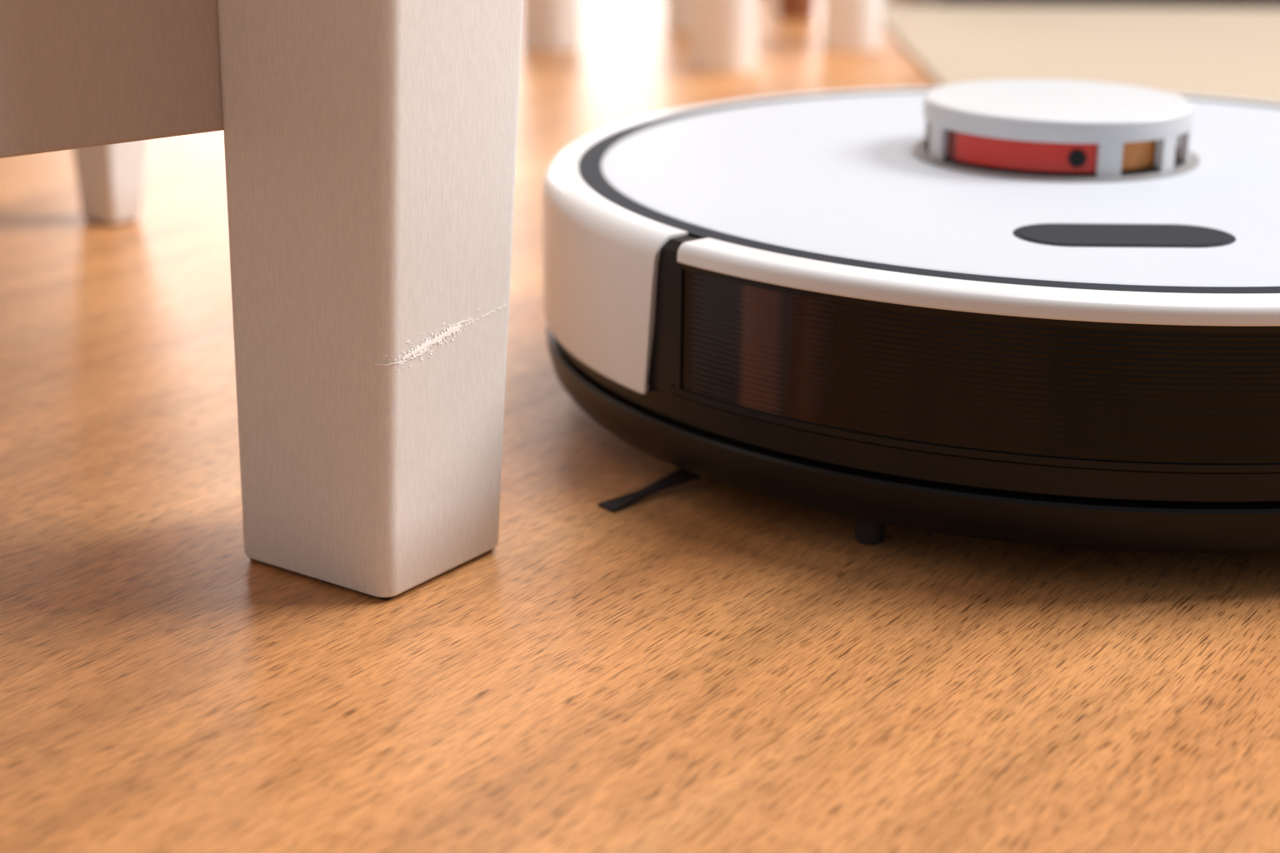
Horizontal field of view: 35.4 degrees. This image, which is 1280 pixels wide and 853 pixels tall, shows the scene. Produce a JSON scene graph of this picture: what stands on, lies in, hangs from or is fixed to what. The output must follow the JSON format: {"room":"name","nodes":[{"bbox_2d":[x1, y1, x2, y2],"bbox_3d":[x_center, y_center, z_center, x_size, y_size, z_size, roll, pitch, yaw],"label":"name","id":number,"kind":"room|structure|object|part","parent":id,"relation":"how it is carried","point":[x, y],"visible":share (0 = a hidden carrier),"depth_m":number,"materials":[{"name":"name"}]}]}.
{"room":"living room","nodes":[
{"label":"living room","id":0,"kind":"room"},
{"bbox_2d":[0,0,1279,852],"bbox_3d":[0.301,-0.121,1.013,5.800,0.001,5.200,0,18,0],"label":"floor","id":1,"kind":"structure","parent":0,"point":[702,665],"depth_m":0.48,"materials":[{"name":"brown wood"}]},
{"bbox_2d":[0,0,523,600],"bbox_3d":[-0.312,-0.146,0.561,0.559,0.322,0.697,-9,20,-26],"label":"coffee table","id":2,"kind":"object","parent":1,"relation":"on","point":[370,146],"visible":1,"depth_m":0.49,"materials":[{"name":"paint"}]},
{"bbox_3d":[-0.233,-0.246,0.901,0.059,0.299,0.078,13,22,32],"label":"leg","id":3,"kind":"part","parent":2,"relation":"part of","materials":[{"name":"paint"}]},
{"bbox_3d":[-0.236,-0.130,0.369,0.382,0.186,0.022,-15,24,-39],"label":"rail","id":4,"kind":"part","parent":2,"relation":"part of","materials":[{"name":"beige paint"}]},
{"bbox_3d":[-0.062,-0.110,0.492,0.064,0.299,0.063,13,22,32],"label":"leg","id":5,"kind":"part","parent":2,"relation":"part of","materials":[{"name":"paint"}]},
{"bbox_2d":[598,468,703,512],"bbox_3d":[0.017,0.014,0.589,0.069,0.005,0.011,-15,24,-38],"label":"brush","id":6,"kind":"object","parent":1,"relation":"on","point":[681,476],"visible":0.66,"depth_m":0.58,"materials":[{"name":"black plastic"}]},
{"bbox_2d":[521,0,882,72],"bbox_3d":[0.049,-0.520,1.418,0.260,0.500,0.260,6,19,16],"label":"furniture legs","id":7,"kind":"object","parent":1,"relation":"on","point":[723,32],"visible":1,"depth_m":1.46,"materials":[{"name":"white paint"}]},
{"bbox_3d":[-0.064,-0.518,1.409,0.048,0.500,0.048,0,18,0],"label":"leg","id":8,"kind":"part","parent":7,"relation":"part of","materials":[{"name":"white paint"}]},
{"bbox_3d":[0.044,-0.555,1.523,0.048,0.500,0.048,0,18,0],"label":"leg","id":9,"kind":"part","parent":7,"relation":"part of","materials":[{"name":"white paint"}]},
{"bbox_3d":[0.059,-0.486,1.314,0.048,0.500,0.048,0,18,0],"label":"leg","id":10,"kind":"part","parent":7,"relation":"part of","materials":[{"name":"white paint"}]},
{"bbox_3d":[0.159,-0.520,1.418,0.048,0.500,0.048,0,18,0],"label":"leg","id":11,"kind":"part","parent":7,"relation":"part of","materials":[{"name":"white paint"}]},
{"bbox_2d":[777,0,815,19],"bbox_3d":[-0.054,-0.827,1.707,0.420,0.900,0.400,0,18,0],"label":"dining chair","id":12,"kind":"object","parent":1,"relation":"on","point":[791,9],"visible":0.5,"depth_m":1.66,"materials":[{"name":"brown wood"}]},
{"bbox_2d":[881,5,1279,102],"bbox_3d":[0.849,-0.258,1.432,1.305,0.003,0.645,0,18,0],"label":"area rug","id":13,"kind":"object","parent":1,"relation":"on","point":[1234,52],"visible":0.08,"depth_m":1.50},
{"bbox_2d":[932,0,1279,6],"bbox_3d":[0.974,-0.618,1.860,1.460,0.420,0.375,0,18,0],"label":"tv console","id":14,"kind":"object","parent":1,"relation":"on","point":[1091,2],"visible":1,"depth_m":1.77},
{"bbox_3d":[0.143,-0.020,0.671,0.304,0.003,0.304,0,18,0],"label":"underbody","id":15,"kind":"object","parent":1,"relation":"on","visible":0},
{"bbox_2d":[647,234,1269,503],"bbox_3d":[0.143,-0.052,0.661,0.340,0.066,0.340,0,18,0],"label":"trim strip","id":16,"kind":"object","parent":15,"relation":"on","point":[789,455],"depth_m":0.56,"materials":[{"name":"black plastic"}]},
{"bbox_3d":[0.009,-0.032,0.561,0.011,0.043,0.032,-13,23,-35],"label":"gap strip","id":17,"kind":"part","parent":16,"relation":"part of","materials":[{"name":"black plastic"}]},
{"bbox_2d":[675,264,684,389],"bbox_3d":[0.013,-0.027,0.552,0.006,0.036,0.006,0,18,0],"label":"frame","id":18,"kind":"object","parent":16,"relation":"attached to","point":[680,272],"depth_m":0.55,"materials":[{"name":"black plastic"}]},
{"bbox_2d":[855,518,884,544],"bbox_3d":[0.063,0.025,0.545,0.008,0.012,0.008,0,18,0],"label":"stub","id":19,"kind":"object","parent":16,"relation":"attached to","point":[867,532],"visible":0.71,"depth_m":0.54,"materials":[{"name":"black plastic"}]},
{"bbox_2d":[542,86,1279,394],"bbox_3d":[0.143,-0.069,0.680,0.350,0.047,0.304,0,18,0],"label":"side shroud","id":20,"kind":"object","parent":16,"relation":"attached to","point":[601,257],"visible":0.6,"depth_m":0.58,"materials":[{"name":"white plastic"}]},
{"bbox_2d":[546,324,1279,553],"bbox_3d":[0.143,-0.027,0.669,0.348,0.015,0.348,0,18,0],"label":"skirt","id":21,"kind":"object","parent":16,"relation":"attached to","point":[1107,525],"visible":0.38,"depth_m":0.52,"materials":[{"name":"black plastic"}]},
{"bbox_2d":[558,341,1279,503],"bbox_3d":[0.143,-0.038,0.665,0.344,0.008,0.344,0,18,0],"label":"band","id":22,"kind":"object","parent":16,"relation":"attached to","point":[1003,477],"visible":0.33,"depth_m":0.51,"materials":[{"name":"black plastic"}]},
{"bbox_2d":[578,89,1279,294],"bbox_3d":[0.144,-0.082,0.651,0.327,0.004,0.327,0,18,0],"label":"ring","id":23,"kind":"object","parent":16,"relation":"attached to","point":[589,163],"visible":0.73,"depth_m":0.56,"materials":[{"name":"black plastic"}]},
{"bbox_2d":[600,92,1279,286],"bbox_3d":[0.144,-0.083,0.650,0.312,0.004,0.312,0,18,0],"label":"lid","id":24,"kind":"object","parent":16,"relation":"on","point":[841,177],"depth_m":0.60,"materials":[{"name":"white plastic"}]},
{"bbox_2d":[911,138,1199,182],"bbox_3d":[0.138,-0.091,0.668,0.094,0.002,0.094,0,18,0],"label":"ring","id":25,"kind":"object","parent":24,"relation":"on","point":[918,150],"depth_m":0.63,"materials":[{"name":"grey plastic"}]},
{"bbox_2d":[923,79,1194,143],"bbox_3d":[0.138,-0.105,0.663,0.087,0.007,0.087,0,18,0],"label":"turret cap","id":26,"kind":"object","parent":24,"relation":"on","point":[1028,110],"visible":1,"depth_m":0.64,"materials":[{"name":"white plastic"}]},
{"bbox_2d":[925,120,930,142],"bbox_3d":[0.102,-0.103,0.686,0.004,0.011,0.017,11,21,29],"label":"pillar","id":27,"kind":"structure","parent":26,"relation":"attached to","point":[927,124],"depth_m":0.68,"materials":[{"name":"white plastic"}]},
{"bbox_2d":[929,123,948,160],"bbox_3d":[0.098,-0.093,0.654,0.003,0.011,0.009,-5,19,-16],"label":"pillar","id":28,"kind":"structure","parent":26,"relation":"attached to","point":[938,136],"depth_m":0.65,"materials":[{"name":"white plastic"}]},
{"bbox_2d":[925,140,1183,176],"bbox_3d":[0.138,-0.092,0.668,0.085,0.002,0.085,0,18,0],"label":"floor","id":29,"kind":"structure","parent":26,"relation":"in","point":[1177,162],"depth_m":0.63,"materials":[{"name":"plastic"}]},
{"bbox_2d":[946,130,957,159],"bbox_3d":[0.109,-0.094,0.656,0.022,0.010,0.016,-6,19,-18],"label":"laser housing edge","id":30,"kind":"object","parent":29,"relation":"on","point":[952,135],"visible":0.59,"depth_m":0.65,"materials":[{"name":"plastic"}]},
{"bbox_2d":[955,131,1097,172],"bbox_3d":[0.126,-0.089,0.641,0.048,0.010,0.025,9,20,23],"label":"sensor","id":31,"kind":"object","parent":29,"relation":"on","point":[991,152],"visible":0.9,"depth_m":0.63,"materials":[{"name":"red plastic"}]},
{"bbox_2d":[1068,149,1086,167],"bbox_3d":[0.136,-0.084,0.627,0.006,0.006,0.002,0,18,0],"label":"lens","id":32,"kind":"object","parent":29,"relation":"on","point":[1077,158],"visible":1,"depth_m":0.63,"materials":[{"name":"black glass"}]},
{"bbox_2d":[1121,135,1178,169],"bbox_3d":[0.141,-0.098,0.671,0.079,0.010,0.067,13,22,34],"label":"housing","id":33,"kind":"object","parent":29,"relation":"on","point":[1137,154],"visible":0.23,"depth_m":0.63,"materials":[{"name":"orange plastic"}]},
{"bbox_2d":[1095,142,1123,177],"bbox_3d":[0.146,-0.084,0.627,0.008,0.011,0.003,-3,19,-11],"label":"pillar","id":34,"kind":"structure","parent":26,"relation":"attached to","point":[1109,156],"depth_m":0.63,"materials":[{"name":"white plastic"}]},
{"bbox_2d":[1154,135,1176,171],"bbox_3d":[0.167,-0.087,0.637,0.007,0.011,0.003,-16,25,-41],"label":"pillar","id":35,"kind":"structure","parent":26,"relation":"attached to","point":[1166,147],"depth_m":0.64,"materials":[{"name":"white plastic"}]},
{"bbox_2d":[1177,127,1192,163],"bbox_3d":[0.177,-0.092,0.653,0.003,0.011,0.011,6,19,18],"label":"pillar","id":36,"kind":"structure","parent":26,"relation":"attached to","point":[1184,145],"depth_m":0.65,"materials":[{"name":"white plastic"}]},
{"bbox_3d":[0.133,-0.052,0.554,0.061,0.001,0.029,0,18,0],"label":"button bezel","id":37,"kind":"part","parent":24,"relation":"part of","materials":[{"name":"grey plastic"}]},
{"bbox_3d":[0.133,-0.052,0.554,0.058,0.002,0.026,0,18,0],"label":"power button","id":38,"kind":"part","parent":24,"relation":"part of","materials":[{"name":"grey plastic"}]},
{"bbox_2d":[670,384,1279,474],"bbox_3d":[0.133,0.000,0.530,0.249,0.003,0.068,0,18,0],"label":"strip","id":39,"kind":"object","parent":16,"relation":"attached to","point":[863,437],"depth_m":0.51,"materials":[{"name":"black plastic"}]},
{"bbox_2d":[676,237,1279,326],"bbox_3d":[0.131,-0.036,0.513,0.247,0.005,0.059,2,18,5],"label":"bumper cover","id":40,"kind":"object","parent":16,"relation":"attached to","point":[1058,303],"visible":1,"depth_m":0.50,"materials":[{"name":"white plastic"}]},
{"bbox_2d":[682,270,1279,463],"bbox_3d":[0.130,-0.015,0.518,0.242,0.034,0.053,2,18,5],"label":"window","id":41,"kind":"structure","parent":40,"relation":"attached to","point":[1054,391],"depth_m":0.50,"materials":[{"name":"black plastic"}]},
{"bbox_2d":[679,262,1279,333],"bbox_3d":[0.133,-0.034,0.517,0.245,0.002,0.065,0,18,0],"label":"frame","id":42,"kind":"object","parent":16,"relation":"attached to","point":[1239,329],"depth_m":0.50,"materials":[{"name":"plastic"}]}
]}

